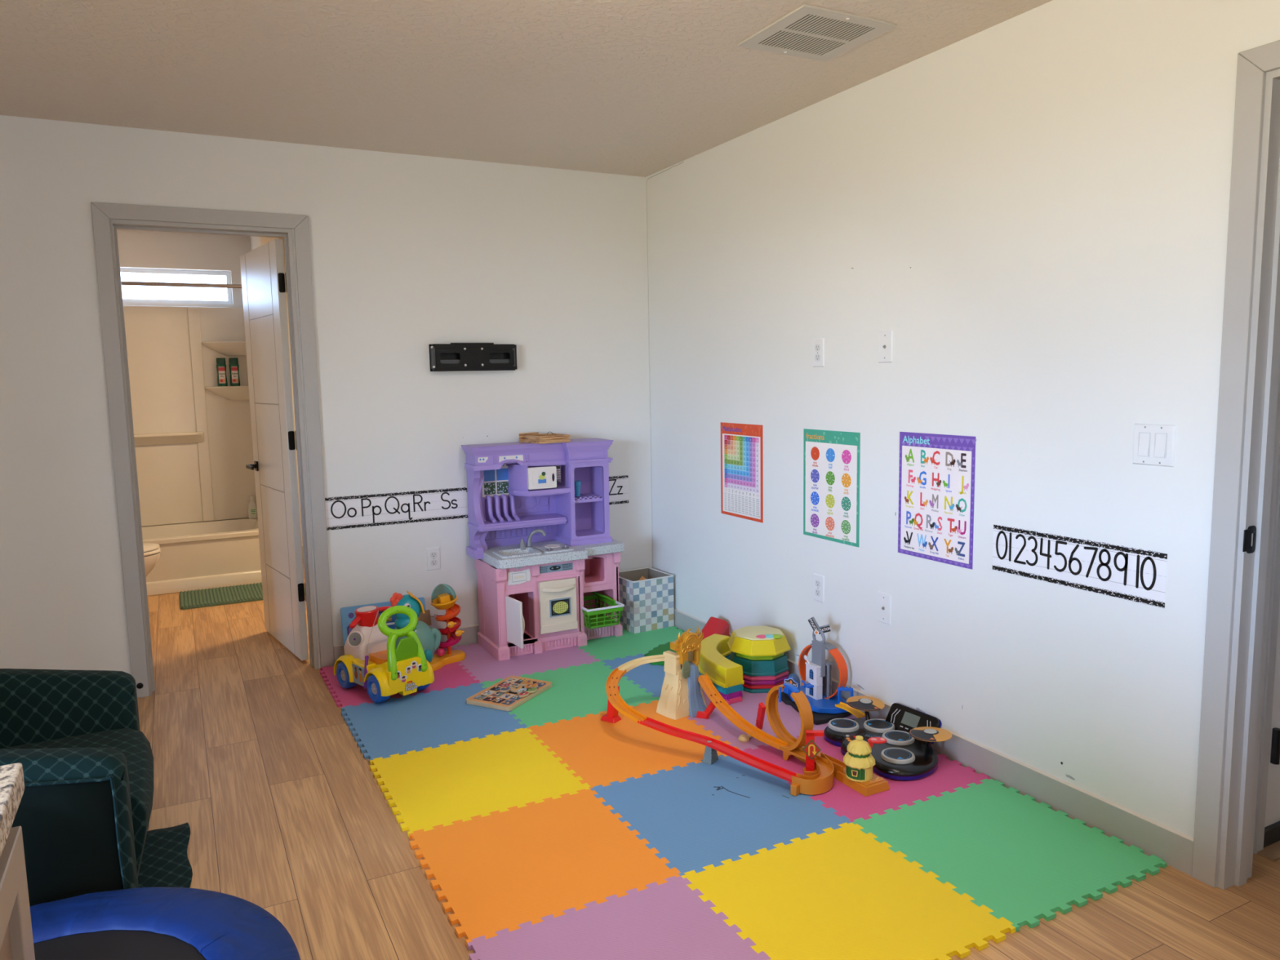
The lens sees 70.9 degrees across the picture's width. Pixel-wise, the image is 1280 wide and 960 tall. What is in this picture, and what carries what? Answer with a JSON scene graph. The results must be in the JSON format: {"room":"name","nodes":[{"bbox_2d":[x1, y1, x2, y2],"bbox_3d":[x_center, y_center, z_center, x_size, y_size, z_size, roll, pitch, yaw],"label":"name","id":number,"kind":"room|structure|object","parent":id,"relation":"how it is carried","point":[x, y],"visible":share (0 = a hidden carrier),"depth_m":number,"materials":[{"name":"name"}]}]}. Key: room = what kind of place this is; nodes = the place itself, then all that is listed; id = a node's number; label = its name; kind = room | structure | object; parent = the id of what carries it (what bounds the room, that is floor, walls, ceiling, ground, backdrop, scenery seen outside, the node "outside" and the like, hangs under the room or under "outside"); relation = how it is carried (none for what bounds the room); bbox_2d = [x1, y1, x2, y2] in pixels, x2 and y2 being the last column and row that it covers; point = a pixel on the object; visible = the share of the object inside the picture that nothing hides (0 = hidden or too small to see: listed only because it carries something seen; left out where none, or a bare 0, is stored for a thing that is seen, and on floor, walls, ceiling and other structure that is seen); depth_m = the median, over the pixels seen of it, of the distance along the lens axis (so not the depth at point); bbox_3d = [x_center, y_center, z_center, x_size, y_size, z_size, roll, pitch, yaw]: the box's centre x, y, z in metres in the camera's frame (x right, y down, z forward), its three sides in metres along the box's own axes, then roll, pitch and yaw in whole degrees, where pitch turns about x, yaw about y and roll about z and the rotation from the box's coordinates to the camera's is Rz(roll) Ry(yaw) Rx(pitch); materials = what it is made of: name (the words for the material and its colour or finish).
{"room":"children's room","nodes":[
{"label":"children's room","id":0,"kind":"room"},
{"bbox_2d":[116,230,302,546],"bbox_3d":[-2.964,-0.582,6.775,3.300,2.433,0.150,-4,7,-27],"label":"wall","id":1,"kind":"structure","parent":0,"point":[136,249],"depth_m":6.44,"materials":[{"name":"paint"}]},
{"bbox_2d":[120,267,232,304],"bbox_3d":[-3.568,-1.376,6.379,1.217,0.244,0.040,-4,7,-27],"label":"window","id":2,"kind":"structure","parent":1,"relation":"in","point":[131,294],"depth_m":6.48,"materials":[{"name":"glass"}]},
{"bbox_2d":[249,235,278,250],"bbox_3d":[-2.616,-0.547,6.422,0.110,2.433,0.800,-4,7,-27],"label":"wall","id":3,"kind":"structure","parent":0,"point":[255,242],"depth_m":6.08,"materials":[{"name":"paint"}]},
{"bbox_2d":[121,280,241,288],"bbox_3d":[-3.206,-1.246,5.698,1.538,0.060,0.060,-4,7,-27],"label":"shower rod","id":4,"kind":"object","parent":3,"relation":"attached to","point":[126,283],"visible":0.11,"depth_m":5.81,"materials":[{"name":"silver metal"}]},
{"bbox_2d":[0,115,652,675],"bbox_3d":[-2.582,-0.232,3.706,6.120,2.433,0.120,-4,7,-27],"label":"wall","id":5,"kind":"structure","parent":0,"point":[409,253],"depth_m":4.26,"materials":[{"name":"paint"}]},
{"bbox_2d":[90,202,334,697],"bbox_3d":[-1.867,-0.122,4.016,0.846,2.117,0.016,-4,7,-27],"label":"trim","id":6,"kind":"structure","parent":5,"relation":"attached to","point":[101,212],"depth_m":3.91,"materials":[{"name":"paint"}]},
{"bbox_2d":[109,218,319,695],"bbox_3d":[-1.906,-0.098,4.075,0.723,2.056,0.128,-4,7,-27],"label":"trim","id":7,"kind":"structure","parent":5,"relation":"attached to","point":[128,224],"depth_m":4.03,"materials":[{"name":"paint"}]},
{"bbox_2d":[240,238,308,660],"bbox_3d":[-1.880,-0.145,4.548,0.091,2.016,0.723,-6,8,-36],"label":"door","id":8,"kind":"structure","parent":5,"relation":"in","point":[263,274],"depth_m":4.47,"materials":[{"name":"paint"}]},
{"bbox_2d":[333,624,479,662],"bbox_3d":[-2.583,0.936,3.755,6.000,0.102,0.012,-4,7,-27],"label":"baseboard","id":9,"kind":"structure","parent":5,"relation":"attached to","point":[469,636],"depth_m":4.62,"materials":[{"name":"paint"}]},
{"bbox_2d":[426,546,440,570],"bbox_3d":[-1.036,0.396,4.512,0.069,0.114,0.007,-4,7,-27],"label":"wall outlet","id":10,"kind":"object","parent":5,"relation":"attached to","point":[433,554],"visible":1,"depth_m":4.51,"materials":[{"name":"white plastic"}]},
{"bbox_2d":[430,551,436,558],"bbox_3d":[-1.036,0.377,4.508,0.033,0.029,0.002,-4,7,-27],"label":"socket","id":11,"kind":"object","parent":10,"relation":"attached to","point":[433,554],"depth_m":4.51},
{"bbox_2d":[428,342,517,371],"bbox_3d":[-0.830,-0.615,4.486,0.441,0.138,0.057,-4,7,-27],"label":"mount","id":12,"kind":"object","parent":5,"relation":"attached to","point":[452,357],"depth_m":4.46,"materials":[{"name":"black metal"}]},
{"bbox_2d":[324,475,628,530],"bbox_3d":[-0.776,0.106,4.621,1.606,0.159,0.001,-4,7,-27],"label":"strip","id":13,"kind":"object","parent":5,"relation":"attached to","point":[348,512],"visible":0.59,"depth_m":4.42,"materials":[{"name":"paper"}]},
{"bbox_2d":[646,161,683,551],"bbox_3d":[0.148,-0.462,4.807,0.001,2.319,0.401,-4,7,-27],"label":"caulk crack","id":14,"kind":"object","parent":5,"relation":"attached to","point":[682,162],"visible":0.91,"depth_m":4.93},
{"bbox_2d":[0,0,1052,238],"bbox_3d":[-0.588,-1.321,1.789,8.350,0.100,11.000,-4,7,-27],"label":"ceiling","id":15,"kind":"structure","parent":0,"point":[643,88],"depth_m":3.10,"materials":[{"name":"paint"}]},
{"bbox_2d":[737,4,897,62],"bbox_3d":[0.557,-1.410,2.852,0.360,0.010,0.347,-4,7,-27],"label":"ceiling vent","id":16,"kind":"object","parent":15,"relation":"in","point":[807,32],"visible":1,"depth_m":2.83,"materials":[{"name":"metal"}]},
{"bbox_2d":[137,558,1279,959],"bbox_3d":[-0.542,1.195,2.082,8.350,0.100,11.000,-4,7,-27],"label":"floor","id":17,"kind":"structure","parent":0,"point":[285,812],"depth_m":2.73,"materials":[{"name":"wood"}]},
{"bbox_2d":[0,826,35,959],"bbox_3d":[-0.711,0.949,0.018,0.995,0.871,1.965,-4,7,-27],"label":"base cabinet","id":18,"kind":"object","parent":17,"relation":"on","point":[16,940],"visible":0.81,"depth_m":1.02,"materials":[{"name":"wood"}]},
{"bbox_2d":[0,762,24,857],"bbox_3d":[-0.743,0.498,-0.044,1.044,0.038,2.070,-4,7,-27],"label":"countertop","id":19,"kind":"structure","parent":18,"relation":"on","point":[11,775],"depth_m":1.03,"materials":[{"name":"stone"}]},
{"bbox_2d":[0,668,153,906],"bbox_3d":[-1.800,0.729,2.303,0.957,0.820,0.828,-4,7,-27],"label":"armchair","id":20,"kind":"object","parent":17,"relation":"on","point":[83,814],"visible":0.79,"depth_m":2.15,"materials":[{"name":"fabric"}]},
{"bbox_2d":[0,728,153,876],"bbox_3d":[-1.694,0.944,2.386,0.722,0.310,0.510,-4,7,-27],"label":"armrest","id":21,"kind":"object","parent":20,"relation":"on","point":[132,743],"depth_m":2.58,"materials":[{"name":"fabric"}]},
{"bbox_2d":[142,542,160,576],"bbox_3d":[-3.157,0.434,5.222,0.656,0.780,0.460,-4,7,-27],"label":"toilet","id":22,"kind":"object","parent":17,"relation":"on","point":[152,551],"visible":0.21,"depth_m":5.28,"materials":[{"name":"ceramic"}]},
{"bbox_2d":[29,887,300,959],"bbox_3d":[-1.132,1.101,1.646,0.972,0.204,0.972,-4,7,-27],"label":"trampoline","id":23,"kind":"object","parent":17,"relation":"on","point":[140,923],"visible":0.93,"depth_m":1.95,"materials":[{"name":"blue fabric"}]},
{"bbox_2d":[137,822,192,888],"bbox_3d":[-1.387,1.109,2.492,0.260,0.007,0.612,-4,7,-27],"label":"skirt","id":24,"kind":"object","parent":17,"relation":"on","point":[165,862],"visible":0.32,"depth_m":2.59,"materials":[{"name":"fabric"}]},
{"bbox_2d":[142,517,262,595],"bbox_3d":[-3.310,0.538,6.150,1.518,0.366,0.703,-4,7,-27],"label":"bathtub","id":25,"kind":"object","parent":17,"relation":"on","point":[208,554],"visible":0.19,"depth_m":6.02,"materials":[{"name":"ceramic"}]},
{"bbox_2d":[123,305,256,526],"bbox_3d":[-3.352,-0.417,6.083,1.524,1.546,0.739,-4,7,-27],"label":"shower surround","id":26,"kind":"object","parent":25,"relation":"on","point":[193,435],"visible":0.46,"depth_m":6.44,"materials":[{"name":"plastic"}]},
{"bbox_2d":[216,357,227,386],"bbox_3d":[-3.008,-0.775,6.458,0.066,0.203,0.038,-4,7,-27],"label":"shampoo bottle","id":27,"kind":"object","parent":26,"relation":"on","point":[220,362],"visible":1,"depth_m":6.44,"materials":[{"name":"plastic"}]},
{"bbox_2d":[201,341,246,355],"bbox_3d":[-2.966,-0.946,6.462,0.338,0.100,0.133,-4,7,-27],"label":"corner shelf","id":28,"kind":"object","parent":26,"relation":"attached to","point":[208,348],"depth_m":6.45,"materials":[{"name":"plastic"}]},
{"bbox_2d":[204,386,249,399],"bbox_3d":[-2.960,-0.628,6.499,0.338,0.100,0.133,-4,7,-27],"label":"corner shelf","id":29,"kind":"object","parent":26,"relation":"attached to","point":[211,393],"depth_m":6.49,"materials":[{"name":"plastic"}]},
{"bbox_2d":[228,357,239,386],"bbox_3d":[-2.933,-0.781,6.497,0.066,0.203,0.038,-4,7,-27],"label":"shampoo bottle","id":30,"kind":"object","parent":26,"relation":"on","point":[233,365],"visible":1,"depth_m":6.48,"materials":[{"name":"plastic"}]},
{"bbox_2d":[248,495,257,518],"bbox_3d":[-2.875,0.201,6.666,0.066,0.168,0.041,-4,7,-27],"label":"wash bottle","id":31,"kind":"object","parent":25,"relation":"on","point":[252,508],"visible":0.94,"depth_m":6.65,"materials":[{"name":"white plastic"}]},
{"bbox_2d":[179,582,305,609],"bbox_3d":[-2.580,0.734,5.842,0.735,0.019,0.478,-4,7,-27],"label":"bath mat","id":32,"kind":"object","parent":17,"relation":"on","point":[206,597],"visible":0.66,"depth_m":5.74,"materials":[{"name":"fabric"}]},
{"bbox_2d":[320,626,1166,959],"bbox_3d":[-0.038,0.979,3.374,1.810,0.012,3.004,-4,7,-27],"label":"play mat","id":33,"kind":"object","parent":17,"relation":"on","point":[841,893],"depth_m":2.65,"materials":[{"name":"rubber"}]},
{"bbox_2d":[333,605,434,702],"bbox_3d":[-1.132,0.726,3.941,0.446,0.396,0.260,5,9,44],"label":"toy car","id":34,"kind":"object","parent":33,"relation":"on","point":[371,660],"visible":1,"depth_m":3.85,"materials":[{"name":"plastic"}]},
{"bbox_2d":[340,597,437,646],"bbox_3d":[-1.212,0.737,4.376,0.451,0.281,0.086,-4,7,-27],"label":"toy","id":35,"kind":"object","parent":33,"relation":"on","point":[348,615],"visible":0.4,"depth_m":4.34,"materials":[{"name":"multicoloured plastic"}]},
{"bbox_2d":[390,583,465,671],"bbox_3d":[-0.995,0.697,4.258,0.372,0.387,0.171,-7,9,-41],"label":"toy","id":36,"kind":"object","parent":33,"relation":"on","point":[443,597],"visible":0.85,"depth_m":4.27,"materials":[{"name":"plastic"}]},
{"bbox_2d":[436,648,444,656],"bbox_3d":[-0.956,0.826,4.307,0.040,0.040,0.040,-4,7,-27],"label":"ball","id":37,"kind":"object","parent":36,"relation":"on","point":[440,652],"visible":1,"depth_m":4.29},
{"bbox_2d":[431,583,456,602],"bbox_3d":[-0.945,0.538,4.327,0.119,0.084,0.087,-2,7,-6],"label":"hood","id":38,"kind":"object","parent":36,"relation":"attached to","point":[442,593],"depth_m":4.32,"materials":[{"name":"plastic"}]},
{"bbox_2d":[430,595,457,609],"bbox_3d":[-0.941,0.594,4.321,0.132,0.060,0.131,-4,7,-27],"label":"bowl","id":39,"kind":"object","parent":36,"relation":"on","point":[439,602],"depth_m":4.30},
{"bbox_2d":[466,675,551,711],"bbox_3d":[-0.559,0.914,3.869,0.226,0.020,0.336,2,7,27],"label":"puzzle","id":40,"kind":"object","parent":33,"relation":"on","point":[491,697],"visible":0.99,"depth_m":3.80,"materials":[{"name":"brown wood"}]},
{"bbox_2d":[472,694,487,699],"bbox_3d":[-0.675,0.916,3.793,0.043,0.002,0.052,2,7,27],"label":"picture","id":41,"kind":"object","parent":40,"relation":"on","point":[475,696],"depth_m":3.79},
{"bbox_2d":[481,690,495,695],"bbox_3d":[-0.649,0.910,3.845,0.043,0.002,0.052,2,7,27],"label":"picture","id":42,"kind":"object","parent":40,"relation":"on","point":[483,692],"depth_m":3.84},
{"bbox_2d":[482,696,496,701],"bbox_3d":[-0.631,0.918,3.772,0.043,0.002,0.055,2,7,27],"label":"picture","id":43,"kind":"object","parent":40,"relation":"on","point":[484,698],"depth_m":3.77},
{"bbox_2d":[489,685,500,690],"bbox_3d":[-0.623,0.903,3.897,0.043,0.002,0.052,2,7,27],"label":"picture","id":44,"kind":"object","parent":40,"relation":"on","point":[492,687],"depth_m":3.90},
{"bbox_2d":[490,692,504,697],"bbox_3d":[-0.606,0.911,3.823,0.043,0.002,0.052,2,7,27],"label":"picture","id":45,"kind":"object","parent":40,"relation":"on","point":[492,694],"depth_m":3.82},
{"bbox_2d":[491,697,506,702],"bbox_3d":[-0.589,0.920,3.749,0.043,0.002,0.052,2,7,27],"label":"picture","id":46,"kind":"object","parent":40,"relation":"on","point":[493,700],"depth_m":3.75},
{"bbox_2d":[497,681,511,685],"bbox_3d":[-0.596,0.897,3.948,0.043,0.002,0.052,2,7,27],"label":"picture","id":47,"kind":"object","parent":40,"relation":"on","point":[499,683],"depth_m":3.96},
{"bbox_2d":[500,686,510,692],"bbox_3d":[-0.577,0.900,3.860,0.038,0.010,0.050,0,7,11],"label":"puzzle piece","id":48,"kind":"object","parent":40,"relation":"on","point":[506,689],"visible":1,"depth_m":3.85,"materials":[{"name":"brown wood"}]},
{"bbox_2d":[500,693,514,698],"bbox_3d":[-0.562,0.913,3.801,0.043,0.002,0.052,2,7,27],"label":"picture","id":49,"kind":"object","parent":40,"relation":"on","point":[503,695],"depth_m":3.80},
{"bbox_2d":[501,699,515,705],"bbox_3d":[-0.545,0.921,3.728,0.043,0.002,0.052,2,7,27],"label":"picture","id":50,"kind":"object","parent":40,"relation":"on","point":[504,702],"depth_m":3.72},
{"bbox_2d":[505,677,518,682],"bbox_3d":[-0.570,0.890,4.000,0.044,0.002,0.052,2,7,27],"label":"picture","id":51,"kind":"object","parent":40,"relation":"on","point":[508,679],"depth_m":4.00},
{"bbox_2d":[510,683,519,688],"bbox_3d":[-0.552,0.898,3.927,0.043,0.002,0.054,2,7,27],"label":"picture","id":52,"kind":"object","parent":40,"relation":"on","point":[512,685],"depth_m":3.93},
{"bbox_2d":[510,685,522,692],"bbox_3d":[-0.529,0.899,3.860,0.056,0.010,0.049,-4,7,-27],"label":"puzzle piece","id":53,"kind":"object","parent":40,"relation":"on","point":[514,689],"visible":1,"depth_m":3.85,"materials":[{"name":"brown wood"}]},
{"bbox_2d":[510,694,522,700],"bbox_3d":[-0.519,0.915,3.779,0.043,0.002,0.052,2,7,27],"label":"picture","id":54,"kind":"object","parent":40,"relation":"on","point":[513,697],"depth_m":3.78},
{"bbox_2d":[514,679,526,684],"bbox_3d":[-0.526,0.892,3.979,0.043,0.002,0.056,2,7,27],"label":"picture","id":55,"kind":"object","parent":40,"relation":"on","point":[516,681],"depth_m":3.98},
{"bbox_2d":[519,691,528,697],"bbox_3d":[-0.492,0.905,3.796,0.048,0.010,0.043,-4,7,-27],"label":"puzzle piece","id":56,"kind":"object","parent":40,"relation":"on","point":[522,694],"visible":1,"depth_m":3.78,"materials":[{"name":"brown wood"}]},
{"bbox_2d":[520,680,533,686],"bbox_3d":[-0.494,0.889,3.935,0.050,0.010,0.066,0,7,11],"label":"puzzle piece","id":57,"kind":"object","parent":40,"relation":"on","point":[523,683],"visible":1,"depth_m":3.92,"materials":[{"name":"brown wood"}]},
{"bbox_2d":[524,683,537,688],"bbox_3d":[-0.473,0.895,3.883,0.053,0.010,0.069,0,7,11],"label":"puzzle piece","id":58,"kind":"object","parent":40,"relation":"on","point":[531,685],"visible":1,"depth_m":3.88,"materials":[{"name":"brown wood"}]},
{"bbox_2d":[525,686,537,693],"bbox_3d":[-0.468,0.899,3.843,0.055,0.010,0.049,-4,7,-27],"label":"puzzle piece","id":59,"kind":"object","parent":40,"relation":"on","point":[531,690],"visible":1,"depth_m":3.83,"materials":[{"name":"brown wood"}]},
{"bbox_2d":[536,681,546,687],"bbox_3d":[-0.439,0.895,3.937,0.043,0.002,0.058,2,7,27],"label":"picture","id":60,"kind":"object","parent":40,"relation":"on","point":[540,684],"depth_m":3.94},
{"bbox_2d":[461,438,623,661],"bbox_3d":[-0.450,0.329,4.540,0.765,1.026,0.444,-4,7,-27],"label":"play kitchen","id":61,"kind":"object","parent":33,"relation":"on","point":[538,548],"visible":0.95,"depth_m":4.52,"materials":[{"name":"plastic"}]},
{"bbox_2d":[492,546,542,558],"bbox_3d":[-0.607,0.358,4.437,0.208,0.009,0.174,-4,7,-27],"label":"sink","id":62,"kind":"object","parent":61,"relation":"in","point":[521,552],"depth_m":4.46,"materials":[{"name":"plastic"}]},
{"bbox_2d":[519,528,546,550],"bbox_3d":[-0.547,0.298,4.542,0.137,0.100,0.069,-4,7,-27],"label":"faucet","id":63,"kind":"object","parent":61,"relation":"on","point":[522,545],"depth_m":4.54,"materials":[{"name":"plastic"}]},
{"bbox_2d":[527,465,560,489],"bbox_3d":[-0.477,-0.013,4.515,0.186,0.109,0.032,-4,7,-27],"label":"microwave","id":64,"kind":"object","parent":61,"relation":"in","point":[546,477],"depth_m":4.50,"materials":[{"name":"plastic"}]},
{"bbox_2d":[519,431,570,444],"bbox_3d":[-0.488,-0.218,4.588,0.198,0.049,0.184,-5,8,-33],"label":"wooden box","id":65,"kind":"object","parent":61,"relation":"on","point":[531,437],"visible":1,"depth_m":4.55,"materials":[{"name":"brown wood"}]},
{"bbox_2d":[480,538,623,568],"bbox_3d":[-0.439,0.367,4.583,0.711,0.052,0.350,-4,7,-27],"label":"countertop","id":66,"kind":"structure","parent":61,"relation":"on","point":[580,552],"depth_m":4.45,"materials":[{"name":"plastic"}]},
{"bbox_2d":[573,480,581,496],"bbox_3d":[-0.323,0.045,4.643,0.039,0.078,0.038,-4,7,-27],"label":"cup","id":67,"kind":"object","parent":61,"relation":"on","point":[577,483],"visible":0.94,"depth_m":4.63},
{"bbox_2d":[581,591,624,629],"bbox_3d":[-0.241,0.664,4.659,0.205,0.145,0.310,-4,7,-27],"label":"plastic basket","id":68,"kind":"object","parent":61,"relation":"in","point":[593,618],"visible":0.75,"depth_m":4.59,"materials":[{"name":"plastic"}]},
{"bbox_2d":[618,567,674,633],"bbox_3d":[0.008,0.652,4.910,0.263,0.282,0.263,-5,8,-31],"label":"fabric bin","id":69,"kind":"object","parent":33,"relation":"on","point":[649,604],"visible":0.77,"depth_m":4.81,"materials":[{"name":"fabric"}]},
{"bbox_2d":[644,641,676,666],"bbox_3d":[0.173,0.836,4.398,0.260,0.027,0.394,1,7,21],"label":"hill","id":70,"kind":"object","parent":33,"relation":"on","point":[661,648],"visible":0.32,"depth_m":4.36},
{"bbox_2d":[697,616,728,640],"bbox_3d":[0.345,0.769,4.318,0.105,0.173,0.235,2,7,24],"label":"wedge","id":71,"kind":"object","parent":33,"relation":"on","point":[713,625],"visible":0.41,"depth_m":4.34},
{"bbox_2d":[701,687,742,705],"bbox_3d":[0.340,0.887,3.950,0.163,0.022,0.513,-1,7,-1],"label":"stepping stone","id":72,"kind":"object","parent":33,"relation":"on","point":[739,699],"visible":0.2,"depth_m":3.72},
{"bbox_2d":[717,690,742,700],"bbox_3d":[0.339,0.865,3.948,0.165,0.024,0.514,-1,7,-1],"label":"stepping stone","id":73,"kind":"object","parent":72,"relation":"on","point":[737,694],"visible":0.2,"depth_m":3.71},
{"bbox_2d":[698,654,743,694],"bbox_3d":[0.339,0.839,3.945,0.174,0.028,0.520,-1,7,-1],"label":"stepping stone","id":74,"kind":"object","parent":73,"relation":"on","point":[738,687],"visible":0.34,"depth_m":3.72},
{"bbox_2d":[697,633,744,688],"bbox_3d":[0.337,0.785,3.939,0.182,0.080,0.524,-1,7,-1],"label":"stepping stone","id":75,"kind":"object","parent":74,"relation":"on","point":[722,671],"visible":0.81,"depth_m":3.80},
{"bbox_2d":[600,625,889,796],"bbox_3d":[0.302,0.808,3.221,0.488,0.355,1.122,-6,8,-37],"label":"race track","id":76,"kind":"object","parent":33,"relation":"on","point":[682,695],"visible":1,"depth_m":3.25,"materials":[{"name":"plastic"}]},
{"bbox_2d":[742,686,771,693],"bbox_3d":[0.523,0.886,3.955,0.248,0.017,0.248,5,9,43],"label":"stepping stone","id":77,"kind":"object","parent":33,"relation":"on","point":[745,689],"visible":0.1,"depth_m":3.83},
{"bbox_2d":[742,680,783,688],"bbox_3d":[0.522,0.868,3.953,0.246,0.017,0.246,5,9,43],"label":"stepping stone","id":78,"kind":"object","parent":77,"relation":"on","point":[745,685],"visible":0.18,"depth_m":3.83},
{"bbox_2d":[742,674,788,684],"bbox_3d":[0.522,0.850,3.951,0.248,0.018,0.248,5,9,43],"label":"stepping stone","id":79,"kind":"object","parent":78,"relation":"on","point":[780,679],"visible":0.29,"depth_m":3.83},
{"bbox_2d":[742,670,788,680],"bbox_3d":[0.522,0.831,3.949,0.246,0.018,0.246,5,9,43],"label":"stepping stone","id":80,"kind":"object","parent":79,"relation":"on","point":[785,673],"visible":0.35,"depth_m":3.83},
{"bbox_2d":[730,651,788,676],"bbox_3d":[0.521,0.790,3.944,0.248,0.063,0.248,-1,7,-2],"label":"stepping stone","id":81,"kind":"object","parent":80,"relation":"on","point":[778,665],"visible":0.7,"depth_m":3.83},
{"bbox_2d":[734,652,783,660],"bbox_3d":[0.520,0.745,3.939,0.207,0.025,0.207,-1,7,-1],"label":"stepping stone","id":82,"kind":"object","parent":81,"relation":"on","point":[770,657],"visible":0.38,"depth_m":3.84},
{"bbox_2d":[727,626,791,656],"bbox_3d":[0.519,0.695,3.933,0.262,0.074,0.262,5,9,43],"label":"stepping stone","id":83,"kind":"object","parent":82,"relation":"on","point":[750,641],"visible":1,"depth_m":3.85,"materials":[{"name":"yellow rubber"}]},
{"bbox_2d":[777,691,852,724],"bbox_3d":[0.701,0.916,3.667,0.220,0.017,0.342,-4,7,-27],"label":"race track","id":84,"kind":"object","parent":33,"relation":"on","point":[818,717],"visible":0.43,"depth_m":3.54,"materials":[{"name":"plastic"}]},
{"bbox_2d":[782,616,865,718],"bbox_3d":[0.731,0.733,3.611,0.169,0.359,0.394,-4,7,-27],"label":"toy playset","id":85,"kind":"object","parent":84,"relation":"on","point":[815,674],"visible":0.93,"depth_m":3.62,"materials":[{"name":"plastic"}]},
{"bbox_2d":[823,695,951,780],"bbox_3d":[0.880,0.912,3.239,0.340,0.118,0.504,-4,7,-27],"label":"toy","id":86,"kind":"object","parent":33,"relation":"on","point":[908,753],"visible":0.91,"depth_m":3.21,"materials":[{"name":"black plastic"}]},
{"bbox_2d":[645,0,1279,838],"bbox_3d":[1.910,-0.068,1.589,0.120,2.433,7.800,-4,7,-27],"label":"wall","id":87,"kind":"structure","parent":0,"point":[1051,180],"depth_m":2.91,"materials":[{"name":"paint"}]},
{"bbox_2d":[720,422,763,523],"bbox_3d":[0.476,-0.042,4.235,0.001,0.447,0.352,-4,7,-27],"label":"poster","id":88,"kind":"object","parent":87,"relation":"attached to","point":[741,444],"visible":1,"depth_m":4.23,"materials":[{"name":"paper"}]},
{"bbox_2d":[813,337,824,366],"bbox_3d":[0.728,-0.520,3.669,0.007,0.114,0.069,-4,7,-27],"label":"wall outlet","id":89,"kind":"object","parent":87,"relation":"attached to","point":[818,344],"visible":1,"depth_m":3.66,"materials":[{"name":"white plastic"}]},
{"bbox_2d":[813,573,824,603],"bbox_3d":[0.750,0.454,3.774,0.007,0.114,0.069,-4,7,-27],"label":"wall outlet","id":90,"kind":"object","parent":87,"relation":"attached to","point":[818,580],"visible":1,"depth_m":3.77,"materials":[{"name":"white plastic"}]},
{"bbox_2d":[803,428,860,546],"bbox_3d":[0.776,0.024,3.664,0.002,0.452,0.352,-4,7,-27],"label":"poster","id":91,"kind":"object","parent":87,"relation":"attached to","point":[831,459],"visible":1,"depth_m":3.65,"materials":[{"name":"paper"}]},
{"bbox_2d":[877,591,891,625],"bbox_3d":[0.929,0.489,3.427,0.012,0.117,0.073,-4,7,-27],"label":"cable plate","id":92,"kind":"object","parent":87,"relation":"attached to","point":[884,600],"visible":1,"depth_m":3.42,"materials":[{"name":"white plastic"}]},
{"bbox_2d":[878,330,893,362],"bbox_3d":[0.906,-0.493,3.324,0.012,0.117,0.073,-4,7,-27],"label":"cable plate","id":93,"kind":"object","parent":87,"relation":"attached to","point":[885,337],"visible":1,"depth_m":3.32,"materials":[{"name":"white plastic"}]},
{"bbox_2d":[674,608,1193,875],"bbox_3d":[1.875,1.095,1.688,0.012,0.102,7.788,-4,7,-27],"label":"baseboard","id":94,"kind":"structure","parent":87,"relation":"attached to","point":[1175,847],"depth_m":2.78,"materials":[{"name":"paint"}]},
{"bbox_2d":[897,431,976,569],"bbox_3d":[1.039,0.063,3.162,0.002,0.450,0.357,-4,7,-27],"label":"poster","id":95,"kind":"object","parent":87,"relation":"attached to","point":[936,472],"visible":1,"depth_m":3.15,"materials":[{"name":"paper"}]},
{"bbox_2d":[992,524,1167,608],"bbox_3d":[1.294,0.247,2.695,0.001,0.152,0.581,-4,7,-27],"label":"strip","id":96,"kind":"object","parent":87,"relation":"attached to","point":[1135,575],"visible":1,"depth_m":2.66,"materials":[{"name":"paper"}]},
{"bbox_2d":[1132,422,1175,466],"bbox_3d":[1.394,-0.095,2.442,0.010,0.113,0.116,-4,7,-27],"label":"light switch","id":97,"kind":"object","parent":87,"relation":"attached to","point":[1153,444],"visible":1,"depth_m":2.44,"materials":[{"name":"white plastic"}]},
{"bbox_2d":[1191,40,1279,887],"bbox_3d":[1.697,0.063,1.871,0.016,2.117,0.973,-4,7,-27],"label":"trim","id":98,"kind":"structure","parent":87,"relation":"attached to","point":[1253,64],"depth_m":2.25,"materials":[{"name":"paint"}]},
{"bbox_2d":[1217,68,1279,889],"bbox_3d":[1.758,0.088,1.906,0.128,2.056,0.853,-4,7,-27],"label":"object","id":99,"kind":"structure","parent":87,"relation":"attached to","point":[1262,426],"depth_m":2.26,"materials":[{"name":"paint"}]},
{"bbox_2d":[1242,525,1256,553],"bbox_3d":[1.531,0.150,2.255,0.052,0.070,0.004,-4,7,-27],"label":"strike plate","id":100,"kind":"object","parent":87,"relation":"attached to","point":[1246,548],"visible":1,"depth_m":2.25,"materials":[{"name":"black metal"}]},
{"bbox_2d":[1253,441,1279,854],"bbox_3d":[2.118,-0.019,2.667,0.970,2.080,0.100,-4,7,-27],"label":"door frame","id":101,"kind":"structure","parent":87,"relation":"attached to","point":[1274,596],"depth_m":2.47,"materials":[{"name":"paint"}]},
{"bbox_2d":[1263,600,1279,847],"bbox_3d":[2.138,0.002,2.638,0.905,2.045,0.095,-4,7,-27],"label":"door","id":102,"kind":"structure","parent":87,"relation":"in","point":[1272,826],"depth_m":2.55,"materials":[{"name":"paint"}]},
{"bbox_2d":[1257,840,1279,862],"bbox_3d":[2.185,1.016,2.733,0.995,0.007,0.049,-4,7,-27],"label":"trim","id":103,"kind":"structure","parent":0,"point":[1272,852],"depth_m":2.52,"materials":[{"name":"brown wood"}]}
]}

